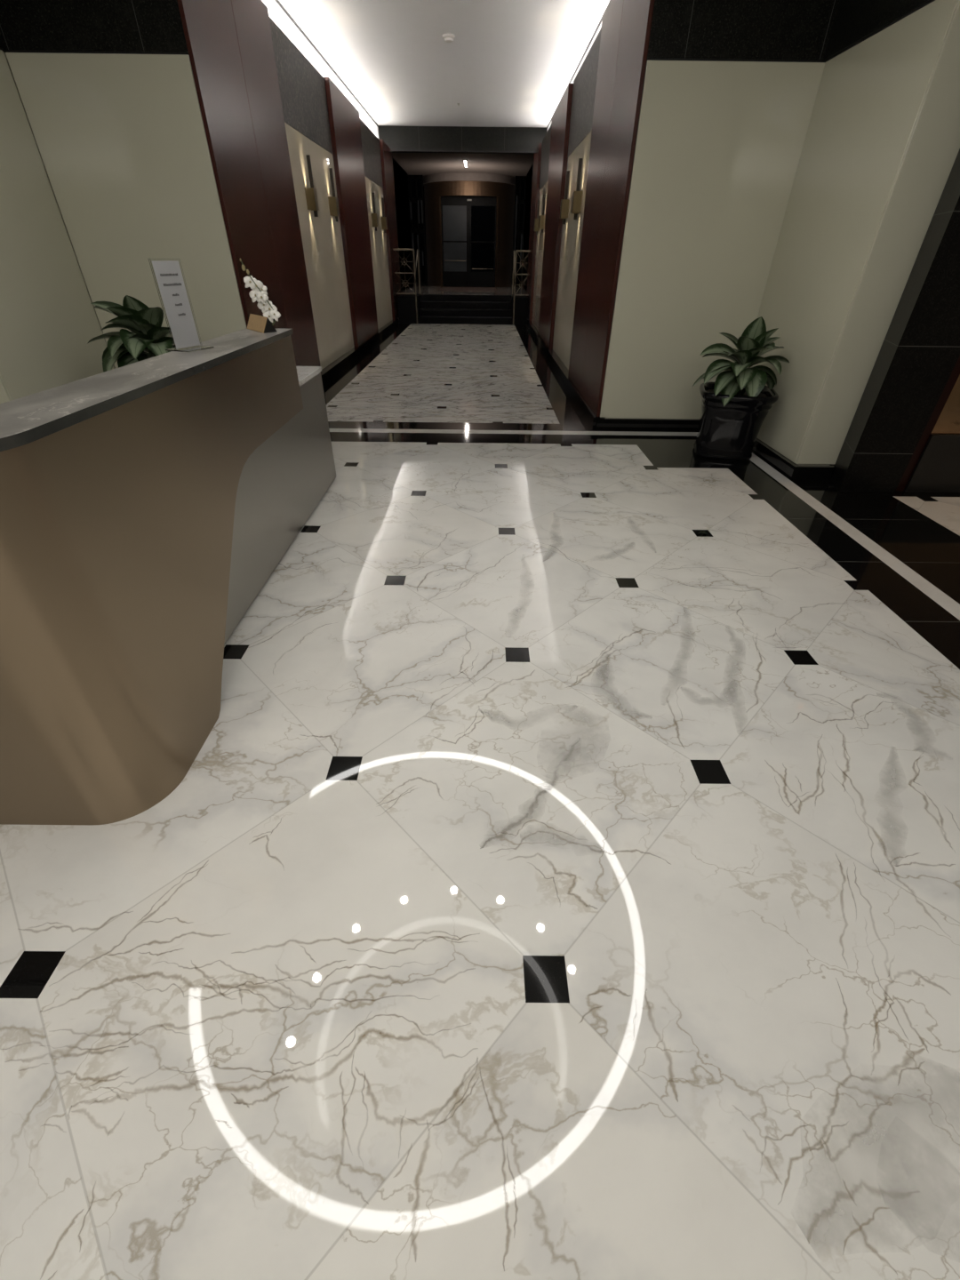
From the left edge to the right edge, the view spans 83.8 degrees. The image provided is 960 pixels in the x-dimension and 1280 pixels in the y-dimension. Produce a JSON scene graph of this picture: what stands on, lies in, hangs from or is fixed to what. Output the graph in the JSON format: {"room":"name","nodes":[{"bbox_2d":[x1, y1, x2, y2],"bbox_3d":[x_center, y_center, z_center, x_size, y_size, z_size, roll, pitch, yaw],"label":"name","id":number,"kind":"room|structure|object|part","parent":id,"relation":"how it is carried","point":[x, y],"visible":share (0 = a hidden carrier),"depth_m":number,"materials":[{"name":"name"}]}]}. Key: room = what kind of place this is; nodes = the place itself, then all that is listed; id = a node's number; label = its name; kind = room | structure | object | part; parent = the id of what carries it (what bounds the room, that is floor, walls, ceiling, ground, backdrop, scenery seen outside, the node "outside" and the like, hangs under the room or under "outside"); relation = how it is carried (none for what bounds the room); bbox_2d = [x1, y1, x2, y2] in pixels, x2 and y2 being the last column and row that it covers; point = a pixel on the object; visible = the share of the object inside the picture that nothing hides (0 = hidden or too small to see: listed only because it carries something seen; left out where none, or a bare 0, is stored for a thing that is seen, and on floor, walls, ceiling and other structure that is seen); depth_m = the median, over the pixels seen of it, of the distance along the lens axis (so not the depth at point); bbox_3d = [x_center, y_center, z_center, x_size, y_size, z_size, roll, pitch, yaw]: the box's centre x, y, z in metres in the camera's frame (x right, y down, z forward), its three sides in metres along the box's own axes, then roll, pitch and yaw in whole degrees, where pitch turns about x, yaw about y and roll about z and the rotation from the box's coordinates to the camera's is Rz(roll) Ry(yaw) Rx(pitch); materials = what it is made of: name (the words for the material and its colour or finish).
{"room":"lobby","nodes":[
{"label":"lobby","id":0,"kind":"room"},
{"bbox_2d":[0,49,115,368],"bbox_3d":[-3.878,-3.218,4.247,0.295,3.200,1.520,1,36,0],"label":"wall","id":1,"kind":"structure","parent":0,"point":[0,50],"depth_m":4.66,"materials":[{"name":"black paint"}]},
{"bbox_2d":[0,376,11,404],"bbox_3d":[-3.877,-2.625,3.721,0.328,2.646,0.022,1,36,0],"label":"wall panel","id":2,"kind":"object","parent":1,"relation":"attached to","point":[4,396],"visible":0.02,"depth_m":4.21,"materials":[{"name":"beige paint"}]},
{"bbox_2d":[0,50,114,400],"bbox_3d":[-3.719,-3.059,4.327,0.022,2.648,1.466,1,36,0],"label":"wall panel","id":3,"kind":"object","parent":1,"relation":"attached to","point":[48,318],"visible":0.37,"depth_m":4.44,"materials":[{"name":"beige paint"}]},
{"bbox_2d":[261,0,379,139],"bbox_3d":[-2.546,-8.931,8.374,0.100,0.590,11.600,1,36,0],"label":"wall","id":4,"kind":"structure","parent":0,"point":[276,13],"depth_m":7.82,"materials":[{"name":"paint"}]},
{"bbox_2d":[275,0,378,127],"bbox_3d":[-2.488,-9.076,8.269,0.012,0.029,11.600,1,36,0],"label":"trim","id":5,"kind":"structure","parent":4,"relation":"attached to","point":[276,1],"depth_m":8.28,"materials":[{"name":"white paint"}]},
{"bbox_2d":[391,149,535,154],"bbox_3d":[-0.423,-12.160,13.332,4.300,0.029,0.260,1,36,0],"label":"trim","id":6,"kind":"structure","parent":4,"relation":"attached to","point":[393,150],"depth_m":13.24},
{"bbox_2d":[392,158,413,291],"bbox_3d":[-2.412,-8.435,11.234,0.210,3.550,15.930,1,36,0],"label":"wall","id":7,"kind":"structure","parent":0,"point":[400,175],"depth_m":15.88,"materials":[{"name":"brown paint"}]},
{"bbox_2d":[176,0,321,374],"bbox_3d":[-2.283,-4.502,5.634,0.102,3.463,2.348,1,36,0],"label":"pilaster","id":8,"kind":"object","parent":7,"relation":"attached to","point":[229,43],"visible":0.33,"depth_m":5.23,"materials":[{"name":"brown wood"}]},
{"bbox_3d":[-2.287,-4.175,5.178,0.098,3.463,1.133,1,36,0],"label":"veneer panel","id":9,"kind":"part","parent":8,"relation":"part of","materials":[{"name":"brown wood"}]},
{"bbox_3d":[-2.282,-4.847,6.115,0.098,3.463,1.164,1,36,0],"label":"veneer panel","id":10,"kind":"part","parent":8,"relation":"part of","materials":[{"name":"brown wood"}]},
{"bbox_2d":[268,16,332,153],"bbox_3d":[-2.295,-7.056,6.930,0.033,0.827,2.726,1,36,0],"label":"granite slab","id":11,"kind":"object","parent":7,"relation":"attached to","point":[301,86],"visible":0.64,"depth_m":6.81,"materials":[{"name":"grey stone"}]},
{"bbox_2d":[284,122,354,369],"bbox_3d":[-2.313,-5.649,7.941,0.029,2.633,2.726,1,36,0],"label":"wall panel","id":12,"kind":"object","parent":7,"relation":"attached to","point":[321,236],"visible":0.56,"depth_m":7.83,"materials":[{"name":"beige paint"}]},
{"bbox_2d":[304,154,319,216],"bbox_3d":[-2.235,-6.039,7.112,0.115,0.640,0.330,1,36,0],"label":"wall sconce","id":13,"kind":"object","parent":12,"relation":"attached to","point":[311,196],"visible":1,"depth_m":7.10,"materials":[{"name":"gold metal"}]},
{"bbox_3d":[-2.237,-5.867,7.125,0.115,0.225,0.150,1,36,0],"label":"lamp shade","id":14,"kind":"part","parent":13,"relation":"part of","materials":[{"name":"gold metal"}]},
{"bbox_2d":[328,168,339,222],"bbox_3d":[-2.230,-6.798,8.168,0.115,0.640,0.330,1,36,0],"label":"wall sconce","id":15,"kind":"object","parent":12,"relation":"attached to","point":[333,203],"visible":1,"depth_m":8.15,"materials":[{"name":"brown metal"}]},
{"bbox_3d":[-2.232,-6.625,8.181,0.115,0.225,0.150,1,36,0],"label":"lamp shade","id":16,"kind":"part","parent":15,"relation":"part of","materials":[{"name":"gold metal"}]},
{"bbox_2d":[324,77,378,346],"bbox_3d":[-2.262,-7.475,9.763,0.098,3.475,2.352,1,36,0],"label":"pilaster","id":17,"kind":"object","parent":7,"relation":"attached to","point":[344,119],"visible":0.89,"depth_m":9.40,"materials":[{"name":"brown wood"}]},
{"bbox_2d":[320,318,398,384],"bbox_3d":[-2.264,-5.449,10.023,0.120,0.115,10.580,1,36,0],"label":"baseboard","id":18,"kind":"structure","parent":7,"relation":"attached to","point":[330,371],"depth_m":9.28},
{"bbox_2d":[360,118,383,188],"bbox_3d":[-2.273,-10.034,11.077,0.033,0.827,2.756,1,36,0],"label":"granite slab","id":19,"kind":"object","parent":7,"relation":"attached to","point":[370,142],"visible":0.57,"depth_m":11.10,"materials":[{"name":"grey stone"}]},
{"bbox_2d":[364,176,392,329],"bbox_3d":[-2.291,-8.626,12.088,0.029,2.633,2.756,1,36,0],"label":"wall panel","id":20,"kind":"object","parent":7,"relation":"attached to","point":[379,246],"visible":0.56,"depth_m":12.13,"materials":[{"name":"beige paint"}]},
{"bbox_2d":[371,192,378,231],"bbox_3d":[-2.213,-9.043,11.295,0.115,0.640,0.330,1,36,0],"label":"wall sconce","id":21,"kind":"object","parent":20,"relation":"attached to","point":[374,216],"visible":1,"depth_m":11.28,"materials":[{"name":"brown metal"}]},
{"bbox_3d":[-2.215,-8.871,11.308,0.115,0.225,0.150,1,36,0],"label":"lamp shade","id":22,"kind":"part","parent":21,"relation":"part of","materials":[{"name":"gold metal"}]},
{"bbox_2d":[381,198,387,232],"bbox_3d":[-2.207,-9.802,12.351,0.115,0.640,0.330,1,36,0],"label":"wall sconce","id":23,"kind":"object","parent":20,"relation":"attached to","point":[384,222],"visible":1,"depth_m":12.34,"materials":[{"name":"brown metal"}]},
{"bbox_3d":[-2.209,-9.629,12.364,0.115,0.225,0.150,1,36,0],"label":"lamp shade","id":24,"kind":"part","parent":23,"relation":"part of","materials":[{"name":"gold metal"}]},
{"bbox_2d":[379,139,400,319],"bbox_3d":[-2.242,-10.234,13.605,0.098,3.475,1.572,1,36,0],"label":"pilaster","id":25,"kind":"object","parent":7,"relation":"attached to","point":[386,152],"visible":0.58,"depth_m":13.27,"materials":[{"name":"brown wood"}]},
{"bbox_2d":[278,0,609,127],"bbox_3d":[-0.444,-9.056,8.162,4.300,0.100,11.780,1,36,0],"label":"ceiling","id":26,"kind":"structure","parent":0,"point":[507,63],"depth_m":8.26,"materials":[{"name":"paint"}]},
{"bbox_2d":[442,33,454,42],"bbox_3d":[-0.448,-8.575,7.633,0.170,0.066,0.170,1,36,0],"label":"smoke detector","id":27,"kind":"object","parent":26,"relation":"attached to","point":[448,37],"visible":1,"depth_m":7.59,"materials":[{"name":"white plastic"}]},
{"bbox_2d":[378,125,547,151],"bbox_3d":[-0.420,-12.390,13.173,4.300,0.530,0.250,1,36,0],"label":"beam","id":28,"kind":"structure","parent":26,"relation":"attached to","point":[396,137],"depth_m":13.10,"materials":[{"name":"black stone"}]},
{"bbox_2d":[392,152,533,176],"bbox_3d":[-0.406,-14.437,16.443,4.300,0.100,7.450,1,36,0],"label":"ceiling","id":29,"kind":"structure","parent":0,"point":[413,164],"depth_m":14.88,"materials":[{"name":"brown paint"}]},
{"bbox_2d":[400,282,526,295],"bbox_3d":[-0.435,-11.893,18.128,4.160,0.080,7.680,1,36,0],"label":"floor","id":30,"kind":"structure","parent":0,"point":[428,289],"depth_m":16.09,"materials":[{"name":"stone"}]},
{"bbox_2d":[408,175,426,286],"bbox_3d":[-2.167,-13.674,17.991,0.620,3.000,0.100,1,36,0],"label":"window","id":31,"kind":"structure","parent":30,"relation":"on","point":[415,182],"depth_m":17.86,"materials":[{"name":"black glass"}]},
{"bbox_2d":[437,287,497,291],"bbox_3d":[-0.370,-11.224,17.119,1.800,0.012,2.500,1,36,0],"label":"entrance mat","id":32,"kind":"object","parent":30,"relation":"on","point":[443,289],"visible":1,"depth_m":16.87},
{"bbox_2d":[422,172,515,287],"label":"door rotunda","id":33,"kind":"structure","parent":30,"relation":"on","point":[436,186],"depth_m":17.57,"materials":[{"name":"wood veneer"},{"name":"glass"},{"name":"dark metal"}]},
{"bbox_2d":[440,196,496,286],"bbox_3d":[-0.370,-13.279,17.913,1.850,2.400,0.080,1,36,0],"label":"entrance door","id":34,"kind":"structure","parent":33,"relation":"attached to","point":[454,210],"depth_m":17.88,"materials":[{"name":"glass"}]},
{"bbox_3d":[-0.834,-13.376,17.870,0.780,1.760,0.012,1,36,0],"label":"pane","id":35,"kind":"part","parent":34,"relation":"part of","materials":[{"name":"glass"}]},
{"bbox_3d":[0.096,-13.367,17.872,0.780,1.760,0.012,1,36,0],"label":"pane","id":36,"kind":"part","parent":34,"relation":"part of","materials":[{"name":"clear glass"}]},
{"bbox_3d":[-0.350,-15.266,17.848,3.180,0.188,3.180,1,36,0],"label":"cornice","id":37,"kind":"part","parent":33,"relation":"part of","materials":[{"name":"brown paint"}]},
{"bbox_2d":[511,176,526,287],"bbox_3d":[1.373,-13.638,17.998,0.500,3.000,0.100,1,36,0],"label":"pier","id":38,"kind":"structure","parent":30,"relation":"on","point":[520,186],"depth_m":17.82,"materials":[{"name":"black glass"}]},
{"bbox_2d":[423,186,514,283],"bbox_3d":[-0.404,-15.338,20.320,4.300,2.960,0.100,1,36,0],"label":"wall","id":39,"kind":"structure","parent":0,"point":[423,187],"depth_m":20.02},
{"bbox_2d":[0,323,959,1279],"bbox_3d":[0.012,-2.317,5.797,12.000,0.001,21.120,1,36,0],"label":"floor","id":40,"kind":"structure","parent":0,"point":[555,875],"depth_m":1.52,"materials":[{"name":"stone"}]},
{"bbox_2d":[88,295,173,372],"bbox_3d":[-2.861,-2.357,4.760,0.885,1.221,0.856,8,36,9],"label":"potted plant","id":41,"kind":"object","parent":40,"relation":"on","point":[124,347],"visible":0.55,"depth_m":4.42,"materials":[{"name":"green plant"}]},
{"bbox_2d":[0,328,335,824],"bbox_3d":[-1.856,-0.845,2.714,1.682,1.172,3.312,1,36,0],"label":"reception desk","id":42,"kind":"object","parent":40,"relation":"on","point":[147,505],"visible":1,"depth_m":1.66,"materials":[{"name":"brown wood"}]},
{"bbox_2d":[0,328,293,451],"bbox_3d":[-1.853,-1.008,1.957,1.682,0.025,2.272,1,36,0],"label":"countertop","id":43,"kind":"structure","parent":42,"relation":"on","point":[34,417],"depth_m":1.58,"materials":[{"name":"grey stone"}]},
{"bbox_2d":[148,258,214,351],"bbox_3d":[-1.207,-1.337,2.140,0.120,0.308,0.144,13,37,16],"label":"sign holder","id":44,"kind":"object","parent":42,"relation":"on","point":[168,274],"visible":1,"depth_m":2.13,"materials":[{"name":"white plastic"}]},
{"bbox_2d":[239,258,280,325],"bbox_3d":[-1.367,-1.880,3.188,0.359,0.642,0.233,10,37,12],"label":"orchid","id":45,"kind":"object","parent":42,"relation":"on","point":[259,292],"visible":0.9,"depth_m":3.11,"materials":[{"name":"plant"}]},
{"bbox_2d":[246,313,276,333],"bbox_3d":[-1.139,-1.643,2.772,0.079,0.068,0.244,-26,43,-32],"label":"flower pot","id":46,"kind":"object","parent":42,"relation":"on","point":[256,323],"visible":1,"depth_m":2.73,"materials":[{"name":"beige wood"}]},
{"bbox_2d":[392,248,420,323],"bbox_3d":[-1.910,-9.434,14.283,0.525,1.625,1.177,1,36,0],"label":"handrail","id":47,"kind":"object","parent":40,"relation":"on","point":[414,261],"visible":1,"depth_m":13.78,"materials":[{"name":"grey metal"}]},
{"bbox_3d":[-1.915,-9.774,13.398,0.505,0.040,0.050,1,36,0],"label":"rail","id":48,"kind":"part","parent":47,"relation":"part of","materials":[{"name":"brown metal"}]},
{"bbox_3d":[-1.670,-9.118,13.868,0.030,1.600,0.030,1,36,0],"label":"post","id":49,"kind":"part","parent":47,"relation":"part of","materials":[{"name":"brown metal"}]},
{"bbox_3d":[-1.663,-9.793,14.019,0.040,0.720,1.167,1,36,0],"label":"stair rail","id":50,"kind":"part","parent":47,"relation":"part of","materials":[{"name":"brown metal"}]},
{"bbox_3d":[-1.662,-10.008,14.576,0.032,0.980,0.030,1,36,0],"label":"post","id":51,"kind":"part","parent":47,"relation":"part of","materials":[{"name":"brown metal"}]},
{"bbox_2d":[397,293,421,323],"bbox_3d":[-1.907,-9.098,14.677,0.538,0.620,1.200,1,36,0],"label":"plinth","id":52,"kind":"object","parent":40,"relation":"on","point":[406,303],"visible":0.76,"depth_m":14.21,"materials":[{"name":"stone"}]},
{"bbox_2d":[418,293,511,324],"bbox_3d":[-0.387,-9.085,14.678,2.500,0.626,1.200,1,36,0],"label":"entrance steps","id":53,"kind":"structure","parent":40,"relation":"on","point":[435,308],"depth_m":14.55,"materials":[{"name":"stone"}]},
{"bbox_2d":[511,295,527,325],"bbox_3d":[1.064,-9.068,14.683,0.398,0.620,1.200,1,36,0],"label":"plinth","id":54,"kind":"object","parent":40,"relation":"on","point":[521,301],"visible":0.76,"depth_m":14.21,"materials":[{"name":"stone"}]},
{"bbox_2d":[512,249,530,325],"bbox_3d":[1.075,-9.404,14.289,0.385,1.625,1.177,1,36,0],"label":"handrail","id":55,"kind":"object","parent":40,"relation":"on","point":[527,251],"visible":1,"depth_m":13.80,"materials":[{"name":"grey metal"}]},
{"bbox_3d":[0.908,-9.982,14.581,0.032,0.980,0.030,1,36,0],"label":"post","id":56,"kind":"part","parent":55,"relation":"part of","materials":[{"name":"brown metal"}]},
{"bbox_3d":[0.900,-9.092,13.873,0.030,1.600,0.030,1,36,0],"label":"post","id":57,"kind":"part","parent":55,"relation":"part of","materials":[{"name":"brown metal"}]},
{"bbox_3d":[0.907,-9.767,14.024,0.040,0.720,1.167,1,36,0],"label":"stair rail","id":58,"kind":"part","parent":55,"relation":"part of","materials":[{"name":"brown metal"}]},
{"bbox_3d":[1.090,-9.744,13.403,0.365,0.040,0.050,1,36,0],"label":"rail","id":59,"kind":"part","parent":55,"relation":"part of","materials":[{"name":"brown metal"}]},
{"bbox_2d":[692,316,789,461],"bbox_3d":[2.271,-2.232,4.748,0.766,1.127,0.747,10,37,13],"label":"potted plant","id":60,"kind":"object","parent":40,"relation":"on","point":[735,406],"visible":1,"depth_m":4.61,"materials":[{"name":"green plant"}]},
{"bbox_3d":[2.296,-2.007,4.924,0.640,0.558,0.640,10,37,13],"label":"pot","id":61,"kind":"part","parent":60,"relation":"part of","materials":[{"name":"black ceramic"}]},
{"bbox_2d":[832,148,959,492],"bbox_3d":[3.085,-2.588,3.481,0.450,3.200,0.400,1,36,0],"label":"pier","id":62,"kind":"object","parent":40,"relation":"on","point":[919,352],"visible":0.86,"depth_m":3.76,"materials":[{"name":"black stone"}]},
{"bbox_2d":[896,355,959,492],"bbox_3d":[4.665,-2.569,3.480,2.708,3.200,0.350,1,36,0],"label":"wall","id":63,"kind":"structure","parent":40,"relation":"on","point":[933,466],"depth_m":4.09,"materials":[{"name":"brown wood"}]},
{"bbox_3d":[4.715,-2.756,3.364,2.613,2.760,0.320,1,36,0],"label":"mirror panel","id":64,"kind":"part","parent":63,"relation":"part of","materials":[{"name":"brown metal"}]},
{"bbox_2d":[520,162,533,290],"bbox_3d":[1.498,-8.396,11.242,0.210,3.550,15.930,1,36,0],"label":"wall","id":65,"kind":"structure","parent":0,"point":[529,176],"depth_m":16.18,"materials":[{"name":"brown paint"}]},
{"bbox_2d":[526,143,542,321],"bbox_3d":[1.356,-10.183,13.622,0.098,3.440,1.572,1,36,0],"label":"pilaster","id":66,"kind":"object","parent":65,"relation":"attached to","point":[537,156],"visible":0.69,"depth_m":13.26,"materials":[{"name":"brown wood"}]},
{"bbox_2d":[531,181,547,329],"bbox_3d":[1.378,-8.589,12.095,0.029,2.633,2.756,1,36,0],"label":"wall panel","id":67,"kind":"object","parent":65,"relation":"attached to","point":[540,244],"visible":0.56,"depth_m":12.36,"materials":[{"name":"beige paint"}]},
{"bbox_2d":[534,200,539,234],"bbox_3d":[1.317,-9.766,12.358,0.115,0.640,0.330,1,36,0],"label":"wall sconce","id":68,"kind":"object","parent":67,"relation":"attached to","point":[536,220],"visible":0.91,"depth_m":12.34,"materials":[{"name":"brown metal"}]},
{"bbox_3d":[1.316,-9.594,12.371,0.115,0.225,0.150,1,36,0],"label":"lamp shade","id":69,"kind":"part","parent":68,"relation":"part of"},
{"bbox_2d":[538,194,545,232],"bbox_3d":[1.312,-9.008,11.302,0.115,0.640,0.330,1,36,0],"label":"wall sconce","id":70,"kind":"object","parent":67,"relation":"attached to","point":[541,221],"visible":0.99,"depth_m":11.29,"materials":[{"name":"brown metal"}]},
{"bbox_3d":[1.310,-8.835,11.315,0.115,0.225,0.150,1,36,0],"label":"lamp shade","id":71,"kind":"part","parent":70,"relation":"part of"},
{"bbox_2d":[539,125,551,189],"bbox_3d":[1.392,-9.997,11.084,0.033,0.827,2.756,1,36,0],"label":"granite slab","id":72,"kind":"object","parent":65,"relation":"attached to","point":[546,142],"visible":0.57,"depth_m":11.28,"materials":[{"name":"grey stone"}]},
{"bbox_2d":[537,83,573,349],"bbox_3d":[1.335,-7.424,9.780,0.098,3.440,2.352,1,36,0],"label":"pilaster","id":73,"kind":"object","parent":65,"relation":"attached to","point":[561,118],"visible":0.8,"depth_m":9.35,"materials":[{"name":"brown wood"}]},
{"bbox_2d":[527,320,605,428],"bbox_3d":[1.295,-5.413,10.030,0.120,0.115,10.580,1,36,0],"label":"baseboard","id":74,"kind":"structure","parent":65,"relation":"attached to","point":[561,369],"depth_m":7.79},
{"bbox_2d":[552,129,591,369],"bbox_3d":[1.356,-5.611,7.948,0.029,2.633,2.726,1,36,0],"label":"wall panel","id":75,"kind":"object","parent":65,"relation":"attached to","point":[572,230],"visible":0.56,"depth_m":7.97,"materials":[{"name":"beige paint"}]},
{"bbox_2d":[559,170,569,223],"bbox_3d":[1.295,-6.762,8.175,0.115,0.640,0.330,1,36,0],"label":"wall sconce","id":76,"kind":"object","parent":75,"relation":"attached to","point":[564,203],"visible":1,"depth_m":8.15,"materials":[{"name":"brown metal"}]},
{"bbox_3d":[1.293,-6.590,8.188,0.115,0.225,0.150,1,36,0],"label":"lamp shade","id":77,"kind":"part","parent":76,"relation":"part of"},
{"bbox_2d":[570,158,583,219],"bbox_3d":[1.290,-6.003,7.119,0.115,0.640,0.330,1,36,0],"label":"wall sconce","id":78,"kind":"object","parent":75,"relation":"attached to","point":[577,196],"visible":1,"depth_m":7.10,"materials":[{"name":"brown metal"}]},
{"bbox_3d":[1.288,-5.831,7.132,0.115,0.225,0.150,1,36,0],"label":"lamp shade","id":79,"kind":"part","parent":78,"relation":"part of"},
{"bbox_2d":[568,27,601,156],"bbox_3d":[1.370,-7.019,6.937,0.033,0.827,2.726,1,36,0],"label":"granite slab","id":80,"kind":"object","parent":65,"relation":"attached to","point":[585,81],"visible":0.57,"depth_m":6.93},
{"bbox_2d":[568,0,654,416],"bbox_3d":[1.311,-4.451,5.651,0.102,3.428,2.348,1,36,0],"label":"pilaster","id":81,"kind":"object","parent":65,"relation":"attached to","point":[626,24],"visible":1,"depth_m":5.33,"materials":[{"name":"brown wood"}]},
{"bbox_3d":[1.316,-4.797,6.132,0.098,3.428,1.164,1,36,0],"label":"veneer panel","id":82,"kind":"part","parent":81,"relation":"part of","materials":[{"name":"brown wood"}]},
{"bbox_2d":[546,20,602,131],"bbox_3d":[1.654,-8.889,8.382,0.100,0.590,11.600,1,36,0],"label":"wall","id":83,"kind":"structure","parent":0,"point":[600,26],"depth_m":8.08,"materials":[{"name":"paint"}]},
{"bbox_2d":[546,0,610,128],"bbox_3d":[1.599,-9.035,8.277,0.012,0.029,11.600,1,36,0],"label":"trim","id":84,"kind":"structure","parent":83,"relation":"attached to","point":[601,20],"depth_m":7.99,"materials":[{"name":"white paint"}]},
{"bbox_2d":[783,455,830,465],"bbox_3d":[2.836,-3.150,4.260,0.275,3.200,1.520,1,36,0],"label":"wall","id":85,"kind":"structure","parent":0,"point":[783,455],"depth_m":4.53,"materials":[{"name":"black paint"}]},
{"bbox_2d":[752,438,836,479],"bbox_3d":[2.804,-1.843,5.097,0.370,0.100,1.535,1,36,0],"label":"baseboard","id":86,"kind":"structure","parent":85,"relation":"attached to","point":[780,462],"depth_m":4.52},
{"bbox_2d":[747,0,958,463],"bbox_3d":[2.683,-2.994,4.340,0.022,2.646,1.466,1,36,0],"label":"wall panel","id":87,"kind":"object","parent":85,"relation":"attached to","point":[869,98],"visible":0.75,"depth_m":4.02,"materials":[{"name":"beige paint"}]},
{"bbox_2d":[795,0,959,463],"bbox_3d":[2.834,-2.557,3.734,0.326,2.646,0.022,1,36,0],"label":"wall panel","id":88,"kind":"object","parent":85,"relation":"attached to","point":[932,148],"visible":1,"depth_m":3.65,"materials":[{"name":"beige paint"}]},
{"bbox_3d":[-4.162,-4.175,4.632,3.610,4.300,0.220,1,36,0],"label":"wall","id":89,"kind":"structure","parent":0,"visible":0},
{"bbox_2d":[0,0,188,52],"bbox_3d":[-2.986,-4.322,3.431,1.465,0.438,1.550,1,36,0],"label":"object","id":90,"kind":"structure","parent":89,"relation":"attached to","point":[150,26],"depth_m":4.08,"materials":[{"name":"stone"}]},
{"bbox_2d":[2,49,188,54],"bbox_3d":[-2.982,-4.582,4.178,1.460,0.012,0.034,1,36,0],"label":"trim","id":91,"kind":"structure","parent":89,"relation":"attached to","point":[4,52],"depth_m":4.16,"materials":[{"name":"black wood"}]},
{"bbox_2d":[5,52,247,368],"bbox_3d":[-2.991,-3.495,4.947,1.423,2.646,0.048,1,36,0],"label":"wall panel","id":92,"kind":"object","parent":89,"relation":"attached to","point":[121,140],"visible":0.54,"depth_m":4.57,"materials":[{"name":"beige paint"}]},
{"bbox_3d":[3.708,-4.096,4.647,4.650,4.300,0.220,1,36,0],"label":"wall","id":93,"kind":"structure","parent":0,"visible":0},
{"bbox_2d":[595,418,699,430],"bbox_3d":[1.970,-2.319,5.745,1.445,0.100,0.065,1,36,0],"label":"baseboard","id":94,"kind":"structure","parent":93,"relation":"attached to","point":[601,423],"depth_m":5.72,"materials":[{"name":"black stone"}]},
{"bbox_2d":[600,60,825,419],"bbox_3d":[1.992,-3.445,4.957,1.403,2.646,0.048,1,36,0],"label":"wall panel","id":95,"kind":"object","parent":93,"relation":"attached to","point":[719,145],"visible":0.8,"depth_m":4.72,"materials":[{"name":"beige paint"}]},
{"bbox_2d":[647,0,928,60],"bbox_3d":[2.447,-4.422,3.657,1.073,0.438,2.319,-28,44,-33],"label":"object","id":96,"kind":"structure","parent":93,"relation":"attached to","point":[733,29],"depth_m":4.05,"materials":[{"name":"stone"}]},
{"bbox_2d":[646,0,935,62],"bbox_3d":[2.445,-4.244,3.795,1.064,0.012,2.313,-28,44,-34],"label":"trim","id":97,"kind":"structure","parent":93,"relation":"attached to","point":[929,1],"depth_m":4.17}
]}

